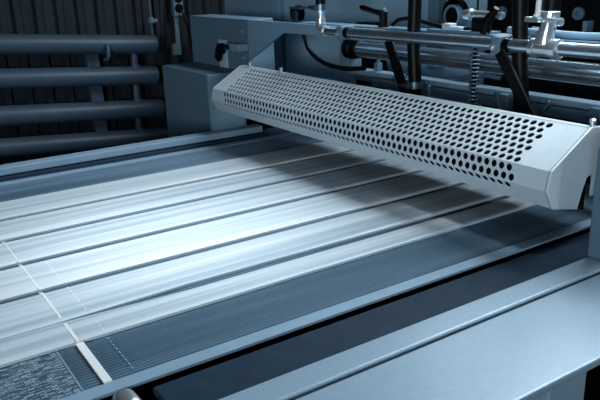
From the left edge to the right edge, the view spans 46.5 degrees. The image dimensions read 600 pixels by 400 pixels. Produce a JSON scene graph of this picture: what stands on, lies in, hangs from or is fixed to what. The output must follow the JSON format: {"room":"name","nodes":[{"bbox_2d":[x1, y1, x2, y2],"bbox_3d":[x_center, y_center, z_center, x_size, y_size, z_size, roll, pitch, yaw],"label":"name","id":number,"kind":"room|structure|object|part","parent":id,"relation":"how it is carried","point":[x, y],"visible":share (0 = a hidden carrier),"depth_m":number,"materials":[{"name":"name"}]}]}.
{"room":"print shop","nodes":[
{"label":"print shop","id":0,"kind":"room"},
{"bbox_2d":[0,0,224,164],"bbox_3d":[-1.065,-0.662,2.623,4.407,2.210,0.080,-13,21,-31],"label":"wall","id":1,"kind":"structure","parent":0,"point":[95,17],"depth_m":2.77,"materials":[{"name":"black metal"}]},
{"bbox_2d":[0,34,168,157],"bbox_3d":[-1.164,-0.091,2.598,1.439,1.147,0.120,-13,21,-31],"label":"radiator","id":2,"kind":"object","parent":1,"relation":"attached to","point":[93,76],"visible":0.94,"depth_m":2.69,"materials":[{"name":"metal"}]},
{"bbox_2d":[147,0,157,34],"bbox_3d":[-0.604,-0.876,2.779,0.028,0.488,0.046,-13,21,-31],"label":"riser pipe","id":3,"kind":"object","parent":2,"relation":"attached to","point":[151,20],"visible":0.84,"depth_m":2.82,"materials":[{"name":"metal"}]},
{"bbox_2d":[148,17,157,22],"bbox_3d":[-0.599,-0.728,2.827,0.028,0.024,0.046,-13,21,-31],"label":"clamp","id":4,"kind":"object","parent":3,"relation":"on","point":[150,19],"depth_m":2.82,"materials":[{"name":"plastic"}]},
{"bbox_2d":[163,0,166,64],"bbox_3d":[-0.538,-0.403,2.994,0.057,1.446,0.013,-13,21,-31],"label":"power cable","id":5,"kind":"object","parent":1,"relation":"attached to","point":[164,17],"visible":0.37,"depth_m":2.89,"materials":[{"name":"black rubber"}]},
{"bbox_2d":[171,43,181,54],"bbox_3d":[-0.519,-0.635,2.940,0.034,0.048,0.031,-13,21,-31],"label":"junction box","id":6,"kind":"object","parent":1,"relation":"attached to","point":[176,47],"visible":1,"depth_m":2.93,"materials":[{"name":"plastic"}]},
{"bbox_3d":[-0.512,-0.632,2.929,0.029,0.042,0.004,-13,21,-31],"label":"lid","id":7,"kind":"part","parent":6,"relation":"part of","materials":[{"name":"plastic"}]},
{"bbox_2d":[173,16,179,42],"bbox_3d":[-0.516,-0.714,2.929,0.018,0.113,0.014,-13,21,-31],"label":"conduit","id":8,"kind":"object","parent":1,"relation":"attached to","point":[176,20],"visible":0.99,"depth_m":2.92,"materials":[{"name":"plastic"}]},
{"bbox_2d":[171,0,183,15],"bbox_3d":[-0.509,-0.833,2.886,0.044,0.139,0.033,-13,21,-31],"label":"wall socket","id":9,"kind":"object","parent":1,"relation":"attached to","point":[175,4],"visible":0.98,"depth_m":2.88,"materials":[{"name":"plastic"}]},
{"bbox_2d":[179,8,192,53],"bbox_3d":[-0.452,-0.266,3.081,0.022,1.128,0.078,10,22,33],"label":"power cable","id":10,"kind":"object","parent":9,"relation":"hanging from","point":[183,15],"visible":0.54,"depth_m":2.91,"materials":[{"name":"black rubber"}]},
{"bbox_3d":[0.064,0.884,1.388,4.400,0.040,4.120,-13,21,-31],"label":"floor","id":11,"kind":"structure","parent":0,"visible":0},
{"bbox_2d":[162,62,245,137],"bbox_3d":[-0.283,0.073,2.253,0.118,0.990,0.320,-13,21,-31],"label":"machine housing","id":12,"kind":"object","parent":11,"relation":"on","point":[188,87],"visible":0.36,"depth_m":2.06,"materials":[{"name":"grey paint"}]},
{"bbox_2d":[190,14,274,128],"bbox_3d":[-0.200,-0.014,2.280,0.090,1.134,0.376,-13,21,-31],"label":"base cabinet","id":13,"kind":"object","parent":11,"relation":"on","point":[206,30],"visible":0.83,"depth_m":2.07,"materials":[{"name":"grey metal"}]},
{"bbox_2d":[214,39,228,67],"bbox_3d":[-0.233,-0.431,2.065,0.036,0.082,0.081,-13,21,-31],"label":"socket","id":14,"kind":"object","parent":13,"relation":"attached to","point":[221,55],"visible":0.95,"depth_m":2.07,"materials":[{"name":"plastic"}]},
{"bbox_2d":[224,42,247,51],"bbox_3d":[-0.184,-0.436,1.987,0.035,0.020,0.086,-13,21,-31],"label":"connector","id":15,"kind":"object","parent":13,"relation":"attached to","point":[232,46],"visible":1,"depth_m":1.96,"materials":[{"name":"grey paint"}]},
{"bbox_2d":[248,19,385,58],"bbox_3d":[0.018,-0.379,1.729,0.009,0.115,0.600,-13,21,-31],"label":"support beam","id":16,"kind":"structure","parent":13,"relation":"attached to","point":[261,33],"depth_m":1.85,"materials":[{"name":"grey metal"}]},
{"bbox_2d":[315,10,599,59],"bbox_3d":[0.316,-0.303,1.248,0.045,0.075,0.987,-13,21,-31],"label":"tube","id":17,"kind":"object","parent":16,"relation":"attached to","point":[495,44],"visible":0.97,"depth_m":1.29,"materials":[{"name":"silver metal"}]},
{"bbox_2d":[307,0,325,10],"bbox_3d":[0.040,-0.575,1.578,0.036,0.283,0.048,-13,21,-31],"label":"air hose","id":18,"kind":"object","parent":17,"relation":"on","point":[320,4],"visible":1,"depth_m":1.61,"materials":[{"name":"silver metal"}]},
{"bbox_2d":[524,10,563,59],"bbox_3d":[0.398,-0.266,1.124,0.036,0.076,0.064,-13,21,-31],"label":"fitting","id":19,"kind":"object","parent":17,"relation":"attached to","point":[544,44],"visible":0.95,"depth_m":1.12,"materials":[{"name":"silver metal"}]},
{"bbox_2d":[535,0,541,16],"bbox_3d":[0.380,-0.424,1.073,0.012,0.279,0.023,-13,21,-31],"label":"braided line","id":20,"kind":"object","parent":19,"relation":"attached to","point":[538,2],"visible":1,"depth_m":1.11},
{"bbox_2d":[542,0,560,11],"bbox_3d":[0.400,-0.422,1.066,0.027,0.281,0.043,-13,21,-31],"label":"air hose","id":21,"kind":"object","parent":19,"relation":"attached to","point":[548,5],"visible":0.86,"depth_m":1.10,"materials":[{"name":"black rubber"}]},
{"bbox_2d":[224,0,285,71],"bbox_3d":[-0.039,-0.236,2.696,0.296,1.290,0.384,-13,21,-31],"label":"tower","id":22,"kind":"object","parent":11,"relation":"on","point":[274,9],"visible":0.02,"depth_m":2.38,"materials":[{"name":"grey metal"}]},
{"bbox_2d":[0,124,570,399],"bbox_3d":[-0.267,0.437,1.326,1.720,0.869,1.048,-13,21,-31],"label":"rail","id":23,"kind":"object","parent":11,"relation":"on","point":[61,163],"depth_m":1.65,"materials":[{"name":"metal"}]},
{"bbox_3d":[-0.173,0.210,0.706,0.029,0.029,0.032,-13,21,-31],"label":"roller knob","id":24,"kind":"part","parent":23,"relation":"part of","materials":[{"name":"silver metal"}]},
{"bbox_3d":[-0.691,-0.057,1.512,1.400,0.017,0.037,-13,21,-31],"label":"rail","id":25,"kind":"part","parent":23,"relation":"part of","materials":[{"name":"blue metal"}]},
{"bbox_2d":[0,132,593,399],"bbox_3d":[-0.221,0.083,1.226,1.538,0.111,0.920,-13,21,-31],"label":"conveyor belt","id":26,"kind":"object","parent":23,"relation":"on","point":[142,358],"depth_m":1.06,"materials":[{"name":"metal"}]},
{"bbox_3d":[-0.387,-0.018,1.385,1.200,0.006,0.102,-13,21,-31],"label":"paper strip","id":27,"kind":"part","parent":26,"relation":"part of","materials":[{"name":"white paper"}]},
{"bbox_3d":[-0.322,0.009,1.292,1.200,0.006,0.098,-13,21,-31],"label":"paper strip","id":28,"kind":"part","parent":26,"relation":"part of","materials":[{"name":"white paper"}]},
{"bbox_3d":[-0.258,0.037,1.199,1.200,0.006,0.102,-13,21,-31],"label":"paper strip","id":29,"kind":"part","parent":26,"relation":"part of","materials":[{"name":"white paper"}]},
{"bbox_3d":[-0.191,0.066,1.103,1.200,0.006,0.106,-13,21,-31],"label":"paper strip","id":30,"kind":"part","parent":26,"relation":"part of","materials":[{"name":"white paper"}]},
{"bbox_3d":[-0.128,0.093,1.013,1.200,0.006,0.098,-13,21,-31],"label":"paper strip","id":31,"kind":"part","parent":26,"relation":"part of","materials":[{"name":"white paper"}]},
{"bbox_3d":[-0.084,0.113,0.948,1.200,0.006,0.060,-13,21,-31],"label":"paper strip","id":32,"kind":"part","parent":26,"relation":"part of","materials":[{"name":"white paper"}]},
{"bbox_2d":[153,232,589,399],"bbox_3d":[0.297,0.112,0.944,1.010,0.010,0.107,-13,21,-31],"label":"panel","id":33,"kind":"object","parent":23,"relation":"on","point":[227,378],"visible":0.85,"depth_m":0.83,"materials":[{"name":"metal"}]},
{"bbox_2d":[219,257,599,399],"bbox_3d":[0.109,0.160,0.773,1.160,0.012,0.038,-13,21,-31],"label":"bar","id":34,"kind":"object","parent":33,"relation":"on","point":[293,385],"visible":0.89,"depth_m":0.78,"materials":[{"name":"metal"}]},
{"bbox_2d":[392,77,399,91],"bbox_3d":[0.204,-0.233,1.466,0.012,0.050,0.037,-7,19,-15],"label":"pin","id":35,"kind":"object","parent":23,"relation":"attached to","point":[393,78],"visible":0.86,"depth_m":1.47,"materials":[{"name":"metal"}]},
{"bbox_2d":[384,41,409,93],"bbox_3d":[0.202,-0.275,1.459,0.010,0.124,0.077,-13,21,-31],"label":"slanted arm","id":36,"kind":"object","parent":23,"relation":"attached to","point":[390,46],"visible":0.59,"depth_m":1.46},
{"bbox_2d":[253,71,547,126],"bbox_3d":[0.189,-0.214,1.471,0.117,0.039,1.024,-13,21,-31],"label":"shelf","id":37,"kind":"object","parent":23,"relation":"attached to","point":[471,107],"depth_m":1.30,"materials":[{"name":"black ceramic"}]},
{"bbox_2d":[212,62,599,209],"bbox_3d":[0.148,-0.178,1.454,0.216,0.140,1.050,-13,21,-31],"label":"guard","id":38,"kind":"object","parent":23,"relation":"on","point":[533,159],"visible":1,"depth_m":1.21,"materials":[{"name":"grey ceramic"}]},
{"bbox_3d":[-0.193,-0.292,1.837,0.091,0.115,0.005,-13,21,-31],"label":"plate","id":39,"kind":"part","parent":38,"relation":"part of","materials":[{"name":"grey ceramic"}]},
{"bbox_3d":[0.062,-0.151,1.402,0.008,0.029,1.040,-13,21,-31],"label":"panel","id":40,"kind":"part","parent":38,"relation":"part of","materials":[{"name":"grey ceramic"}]},
{"bbox_3d":[0.066,-0.124,1.413,0.016,0.029,1.040,-13,21,-31],"label":"panel","id":41,"kind":"part","parent":38,"relation":"part of","materials":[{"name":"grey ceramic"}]},
{"bbox_3d":[0.097,-0.197,1.413,0.084,0.051,1.040,-13,21,-31],"label":"panel","id":42,"kind":"part","parent":38,"relation":"part of","materials":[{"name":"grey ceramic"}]},
{"bbox_3d":[0.406,-0.043,1.018,0.140,0.122,0.005,-13,21,-31],"label":"plate","id":43,"kind":"part","parent":38,"relation":"part of","materials":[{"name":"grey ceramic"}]},
{"bbox_2d":[399,0,422,95],"bbox_3d":[0.227,-0.425,1.393,0.042,0.467,0.040,-13,21,-31],"label":"air hose","id":44,"kind":"object","parent":23,"relation":"attached to","point":[414,84],"visible":0.76,"depth_m":1.43,"materials":[{"name":"black rubber"}]},
{"bbox_2d":[426,85,431,96],"bbox_3d":[0.257,-0.208,1.393,0.012,0.042,0.022,2,18,11],"label":"pin","id":45,"kind":"object","parent":23,"relation":"on","point":[428,87],"visible":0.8,"depth_m":1.39,"materials":[{"name":"metal"}]},
{"bbox_2d":[468,49,480,104],"bbox_3d":[0.318,-0.216,1.275,0.020,0.122,0.020,-13,21,-31],"label":"coil spring","id":46,"kind":"object","parent":23,"relation":"on","point":[473,54],"visible":0.88,"depth_m":1.27,"materials":[{"name":"metal"}]},
{"bbox_3d":[0.318,-0.216,1.275,0.008,0.120,0.008,-13,21,-31],"label":"rod","id":47,"kind":"part","parent":46,"relation":"part of","materials":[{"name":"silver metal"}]},
{"bbox_2d":[493,91,501,109],"bbox_3d":[0.355,-0.169,1.248,0.012,0.051,0.032,-4,18,-6],"label":"pin","id":48,"kind":"object","parent":23,"relation":"on","point":[497,94],"visible":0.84,"depth_m":1.25,"materials":[{"name":"metal"}]},
{"bbox_2d":[495,49,536,115],"bbox_3d":[0.365,-0.189,1.179,0.010,0.126,0.099,-13,21,-31],"label":"slanted arm","id":49,"kind":"object","parent":23,"relation":"attached to","point":[505,64],"visible":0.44,"depth_m":1.18},
{"bbox_2d":[512,0,528,112],"bbox_3d":[0.381,-0.360,1.181,0.027,0.467,0.049,-13,21,-31],"label":"air hose","id":50,"kind":"object","parent":23,"relation":"attached to","point":[520,8],"visible":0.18,"depth_m":1.20,"materials":[{"name":"black rubber"}]},
{"bbox_2d":[536,100,552,116],"bbox_3d":[0.406,-0.146,1.177,0.039,0.050,0.012,13,23,38],"label":"pin","id":51,"kind":"object","parent":23,"relation":"on","point":[548,103],"visible":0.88,"depth_m":1.17,"materials":[{"name":"metal"}]},
{"bbox_2d":[356,21,385,89],"bbox_3d":[0.211,0.044,2.084,0.048,1.118,0.076,-13,21,-31],"label":"post","id":52,"kind":"object","parent":11,"relation":"on","point":[368,62],"visible":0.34,"depth_m":1.92,"materials":[{"name":"black metal"}]},
{"bbox_2d":[284,0,486,105],"bbox_3d":[0.310,-0.079,2.175,0.316,1.290,0.896,-13,21,-31],"label":"machine housing","id":53,"kind":"object","parent":11,"relation":"on","point":[299,61],"visible":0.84,"depth_m":2.01,"materials":[{"name":"paint"}]},
{"bbox_2d":[289,5,304,22],"bbox_3d":[-0.009,-0.587,2.210,0.054,0.054,0.089,-13,21,-31],"label":"knob","id":54,"kind":"object","parent":53,"relation":"attached to","point":[297,13],"visible":0.93,"depth_m":2.21,"materials":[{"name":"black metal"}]},
{"bbox_2d":[296,274,599,399],"bbox_3d":[0.154,0.590,0.823,1.200,0.861,0.127,-13,21,-31],"label":"panel","id":55,"kind":"object","parent":11,"relation":"on","point":[544,348],"visible":1,"depth_m":0.73,"materials":[{"name":"metal"}]},
{"bbox_3d":[0.278,0.579,0.862,0.062,0.851,0.042,-13,21,-31],"label":"leg","id":56,"kind":"part","parent":55,"relation":"part of","materials":[{"name":"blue metal"}]},
{"bbox_2d":[482,0,599,399],"bbox_3d":[0.800,0.139,1.452,0.336,1.290,0.884,-13,21,-31],"label":"housing","id":57,"kind":"object","parent":11,"relation":"on","point":[578,15],"visible":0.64,"depth_m":1.45,"materials":[{"name":"black metal"}]},
{"bbox_2d":[588,147,599,259],"bbox_3d":[0.509,0.391,1.128,0.215,1.028,0.028,-13,21,-31],"label":"plate","id":58,"kind":"object","parent":11,"relation":"on","point":[594,237],"visible":1,"depth_m":0.95,"materials":[{"name":"grey paint"}]},
{"bbox_2d":[347,68,599,125],"bbox_3d":[0.430,-0.200,1.392,0.106,0.046,1.040,-13,21,-31],"label":"crossbar","id":59,"kind":"object","parent":58,"relation":"attached to","point":[563,107],"visible":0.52,"depth_m":1.39,"materials":[{"name":"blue metal"}]},
{"bbox_2d":[340,40,360,66],"bbox_3d":[0.125,-0.374,1.722,0.044,0.103,0.036,-13,21,-31],"label":"block","id":60,"kind":"object","parent":59,"relation":"on","point":[344,61],"visible":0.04,"depth_m":1.72,"materials":[{"name":"grey paint"}]},
{"bbox_2d":[297,21,599,44],"bbox_3d":[0.332,-0.323,1.362,0.044,0.008,1.160,-13,21,-31],"label":"rail","id":61,"kind":"object","parent":60,"relation":"on","point":[393,28],"visible":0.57,"depth_m":1.43,"materials":[{"name":"silver metal"}]},
{"bbox_2d":[302,35,366,71],"bbox_3d":[0.078,-0.378,1.734,0.019,0.104,0.270,-12,21,-29],"label":"power cable","id":62,"kind":"object","parent":61,"relation":"hanging from","point":[310,51],"visible":0.88,"depth_m":1.75,"materials":[{"name":"black rubber"}]},
{"bbox_2d":[359,5,388,27],"bbox_3d":[0.167,-0.417,1.580,0.024,0.047,0.092,-13,21,-31],"label":"lever","id":63,"kind":"object","parent":61,"relation":"attached to","point":[383,13],"visible":1,"depth_m":1.55,"materials":[{"name":"black plastic"}]},
{"bbox_3d":[0.163,-0.428,1.581,0.014,0.026,0.082,-13,21,-31],"label":"handle","id":64,"kind":"part","parent":63,"relation":"part of","materials":[{"name":"black plastic"}]},
{"bbox_2d":[391,16,470,29],"bbox_3d":[0.268,-0.368,1.451,0.009,0.026,0.234,-13,21,-31],"label":"air line","id":65,"kind":"object","parent":61,"relation":"on","point":[397,20],"visible":0.65,"depth_m":1.45,"materials":[{"name":"black rubber"}]},
{"bbox_2d":[442,23,463,30],"bbox_3d":[0.304,-0.342,1.385,0.020,0.016,0.044,-13,21,-31],"label":"block","id":66,"kind":"object","parent":61,"relation":"on","point":[445,26],"visible":0.79,"depth_m":1.38,"materials":[{"name":"plastic"}]},
{"bbox_2d":[427,6,504,34],"bbox_3d":[0.323,-0.352,1.359,0.042,0.052,0.182,-13,21,-31],"label":"valve","id":67,"kind":"object","parent":61,"relation":"on","point":[482,21],"visible":0.99,"depth_m":1.32,"materials":[{"name":"silver metal"}]},
{"bbox_3d":[0.352,-0.334,1.298,0.021,0.052,0.040,-13,21,-31],"label":"lever","id":68,"kind":"part","parent":67,"relation":"part of","materials":[{"name":"black plastic"}]},
{"bbox_2d":[507,26,599,40],"bbox_3d":[0.515,-0.254,1.083,0.013,0.022,0.480,-13,21,-31],"label":"air line","id":69,"kind":"object","parent":61,"relation":"on","point":[588,36],"visible":0.73,"depth_m":1.17,"materials":[{"name":"grey paint"}]},
{"bbox_2d":[341,39,599,85],"bbox_3d":[0.397,-0.251,1.304,0.051,0.051,1.000,-13,21,-31],"label":"roller","id":70,"kind":"object","parent":60,"relation":"attached to","point":[538,68],"visible":0.84,"depth_m":1.35,"materials":[{"name":"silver metal"}]},
{"bbox_2d":[374,59,381,70],"bbox_3d":[0.189,-0.329,1.686,0.016,0.034,0.014,-13,21,-31],"label":"block","id":71,"kind":"object","parent":59,"relation":"on","point":[378,65],"visible":0.78,"depth_m":1.68,"materials":[{"name":"grey paint"}]},
{"bbox_2d":[451,73,501,80],"bbox_3d":[0.361,-0.254,1.478,0.016,0.037,0.147,-16,23,-37],"label":"wire","id":72,"kind":"object","parent":59,"relation":"on","point":[483,75],"visible":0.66,"depth_m":1.45,"materials":[{"name":"metal"}]}
]}

